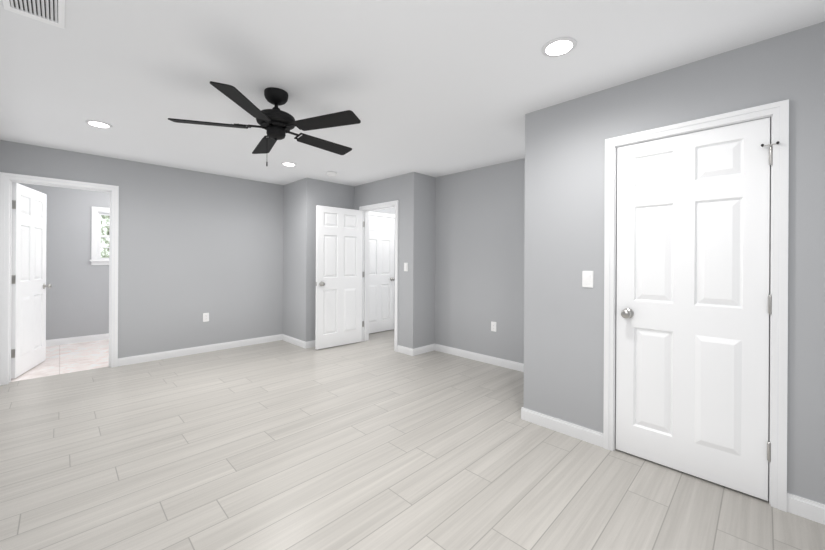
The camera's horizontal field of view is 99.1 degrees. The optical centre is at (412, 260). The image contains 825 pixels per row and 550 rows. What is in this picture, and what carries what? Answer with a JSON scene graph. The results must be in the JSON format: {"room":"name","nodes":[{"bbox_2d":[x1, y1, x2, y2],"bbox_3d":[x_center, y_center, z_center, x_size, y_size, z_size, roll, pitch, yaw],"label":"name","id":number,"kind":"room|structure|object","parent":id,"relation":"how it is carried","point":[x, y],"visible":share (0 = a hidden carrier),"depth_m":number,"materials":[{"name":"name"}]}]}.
{"room":"empty bedroom","nodes":[
{"label":"empty bedroom","id":0,"kind":"room"},
{"bbox_2d":[0,140,283,357],"bbox_3d":[-3.101,0.028,4.587,0.120,2.440,3.107,0,0,45],"label":"wall","id":1,"kind":"structure","parent":0,"point":[191,244],"depth_m":4.82,"materials":[{"name":"paint"}]},
{"bbox_2d":[11,182,51,378],"bbox_3d":[-4.338,0.209,3.990,0.175,2.040,0.774,0,0,-30],"label":"door","id":2,"kind":"structure","parent":1,"relation":"in","point":[28,307],"depth_m":3.90,"materials":[{"name":"white painted wood"},{"name":"satin nickel hardware"}]},
{"bbox_2d":[0,172,118,385],"bbox_3d":[-3.826,0.185,3.861,0.160,2.117,0.907,0,0,45],"label":"door frame","id":3,"kind":"structure","parent":1,"relation":"attached to","point":[7,180],"depth_m":3.58,"materials":[{"name":"white wood"}]},
{"bbox_2d":[90,207,109,264],"bbox_3d":[-4.627,-0.374,5.734,0.165,0.895,0.936,0,0,45],"label":"window","id":4,"kind":"structure","parent":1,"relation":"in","point":[96,234],"depth_m":5.44,"materials":[{"name":"white"}]},
{"bbox_2d":[203,313,208,321],"bbox_3d":[-2.810,0.774,4.790,0.009,0.117,0.072,0,0,45],"label":"electrical outlet","id":5,"kind":"object","parent":1,"relation":"attached to","point":[205,317],"visible":1,"depth_m":4.79,"materials":[{"name":"white plastic"}]},
{"bbox_2d":[280,178,311,341],"bbox_3d":[-1.786,0.035,5.385,0.600,2.440,0.120,0,0,45],"label":"wall","id":6,"kind":"structure","parent":0,"point":[297,194],"depth_m":5.20,"materials":[{"name":"paint"}]},
{"bbox_2d":[328,172,423,348],"bbox_3d":[-0.698,0.041,5.464,2.128,2.440,0.120,0,0,45],"label":"wall","id":7,"kind":"structure","parent":0,"point":[408,188],"depth_m":4.79,"materials":[{"name":"paint"}]},
{"bbox_2d":[315,205,361,349],"bbox_3d":[-1.063,0.240,5.179,0.767,2.015,0.175,0,0,-43],"label":"door","id":8,"kind":"structure","parent":7,"relation":"in","point":[338,276],"depth_m":5.14,"materials":[{"name":"white painted wood"},{"name":"satin nickel hardware"}]},
{"bbox_2d":[359,200,398,351],"bbox_3d":[-0.466,0.214,5.231,0.885,2.097,0.160,0,0,45],"label":"door frame","id":9,"kind":"structure","parent":7,"relation":"attached to","point":[366,209],"depth_m":5.46,"materials":[{"name":"white wood"}]},
{"bbox_2d":[369,215,394,333],"bbox_3d":[-0.598,0.242,6.159,0.175,2.015,0.723,0,0,45],"label":"hall door","id":10,"kind":"structure","parent":7,"relation":"in","point":[381,271],"depth_m":6.19,"materials":[{"name":"white painted wood"},{"name":"satin nickel hardware"}]},
{"bbox_2d":[369,211,394,329],"bbox_3d":[-0.622,0.215,6.189,0.160,2.092,0.847,0,0,45],"label":"door frame","id":11,"kind":"structure","parent":7,"relation":"attached to","point":[381,214],"depth_m":6.35,"materials":[{"name":"white wood"}]},
{"bbox_2d":[404,263,407,270],"bbox_3d":[-0.090,0.089,4.763,0.072,0.117,0.012,0,0,45],"label":"light switch","id":12,"kind":"object","parent":7,"relation":"attached to","point":[405,266],"visible":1,"depth_m":4.76,"materials":[{"name":"white plastic"}]},
{"bbox_2d":[0,330,824,549],"bbox_3d":[-0.783,1.291,3.956,8.130,0.060,5.740,0,0,45],"label":"floor","id":13,"kind":"structure","parent":0,"point":[375,441],"depth_m":2.14,"materials":[{"name":"grey wood"}]},
{"bbox_2d":[0,0,824,185],"bbox_3d":[-0.769,-1.219,3.956,8.130,0.080,5.740,0,0,45],"label":"ceiling","id":14,"kind":"structure","parent":0,"point":[435,88],"depth_m":2.17,"materials":[{"name":"white paint"}]},
{"bbox_2d":[2,0,64,28],"bbox_3d":[-1.734,-1.180,1.611,0.310,0.008,0.200,0,0,45],"label":"ceiling vent","id":15,"kind":"object","parent":14,"relation":"in","point":[51,12],"visible":1,"depth_m":1.66,"materials":[{"name":"white metal"}]},
{"bbox_2d":[85,120,111,127],"bbox_3d":[-2.737,-1.186,3.072,0.178,0.007,0.178,0,0,45],"label":"recessed light","id":16,"kind":"object","parent":14,"relation":"in","point":[99,124],"visible":1,"depth_m":3.06,"materials":[{"name":"white plastic"}]},
{"bbox_2d":[168,81,360,165],"bbox_3d":[-0.948,-0.921,2.512,1.261,0.519,1.238,0,0,45],"label":"fan","id":17,"kind":"object","parent":14,"relation":"hanging from","point":[276,122],"visible":1,"depth_m":2.40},
{"bbox_2d":[281,162,295,165],"bbox_3d":[-1.518,-1.179,4.322,0.178,0.007,0.178,0,0,45],"label":"recessed light","id":18,"kind":"object","parent":14,"relation":"in","point":[288,164],"visible":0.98,"depth_m":4.32,"materials":[{"name":"white plastic"}]},
{"bbox_2d":[327,171,336,175],"bbox_3d":[-1.083,-1.161,4.730,0.128,0.039,0.128,0,0,45],"label":"smoke detector","id":19,"kind":"object","parent":14,"relation":"attached to","point":[330,173],"visible":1,"depth_m":4.69,"materials":[{"name":"white plastic"}]},
{"bbox_2d":[542,37,576,56],"bbox_3d":[0.803,-1.167,1.931,0.178,0.007,0.178,0,0,45],"label":"recessed light","id":20,"kind":"object","parent":14,"relation":"in","point":[560,46],"visible":1,"depth_m":1.92,"materials":[{"name":"white plastic"}]},
{"bbox_2d":[420,197,431,328],"bbox_3d":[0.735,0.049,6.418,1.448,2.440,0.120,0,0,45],"label":"wall","id":21,"kind":"structure","parent":0,"point":[426,225],"depth_m":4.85,"materials":[{"name":"paint"}]},
{"bbox_2d":[432,159,519,362],"bbox_3d":[1.088,0.051,4.294,2.054,2.440,0.120,0,0,45],"label":"wall","id":22,"kind":"structure","parent":0,"point":[512,249],"depth_m":4.46,"materials":[{"name":"paint"}]},
{"bbox_2d":[491,322,496,331],"bbox_3d":[0.991,0.809,4.296,0.072,0.117,0.009,0,0,45],"label":"electrical outlet","id":23,"kind":"object","parent":22,"relation":"attached to","point":[493,326],"visible":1,"depth_m":4.29,"materials":[{"name":"white plastic"}]},
{"bbox_2d":[520,21,824,503],"bbox_3d":[1.630,0.054,2.168,1.958,2.440,0.120,0,0,45],"label":"wall","id":24,"kind":"structure","parent":0,"point":[562,169],"depth_m":2.32,"materials":[{"name":"paint"}]},
{"bbox_2d":[46,333,824,524],"bbox_3d":[-0.783,1.215,3.956,7.890,0.092,5.500,0,0,45],"label":"baseboard","id":25,"kind":"structure","parent":24,"relation":"attached to","point":[806,508],"depth_m":4.29,"materials":[{"name":"white wood"}]},
{"bbox_2d":[582,271,592,287],"bbox_3d":[1.231,0.132,2.473,0.072,0.117,0.012,0,0,45],"label":"light switch","id":26,"kind":"object","parent":24,"relation":"attached to","point":[587,278],"visible":1,"depth_m":2.47,"materials":[{"name":"white plastic"}]},
{"bbox_2d":[603,99,788,511],"bbox_3d":[1.657,0.228,2.140,0.852,2.092,0.160,0,0,45],"label":"door frame","id":27,"kind":"structure","parent":24,"relation":"attached to","point":[777,113],"depth_m":1.83,"materials":[{"name":"white wood"}]},
{"bbox_2d":[616,117,779,500],"bbox_3d":[1.642,0.255,2.101,0.752,2.015,0.175,0,0,45],"label":"door","id":28,"kind":"structure","parent":24,"relation":"in","point":[694,305],"depth_m":2.06,"materials":[{"name":"white painted wood"},{"name":"satin nickel"}]},
{"label":"outside","id":29,"kind":"structure","parent":0,"visible":0},
{"bbox_2d":[101,215,109,257],"bbox_3d":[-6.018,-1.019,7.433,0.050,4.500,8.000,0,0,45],"label":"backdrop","id":30,"kind":"structure","parent":29,"point":[104,218],"depth_m":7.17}
]}

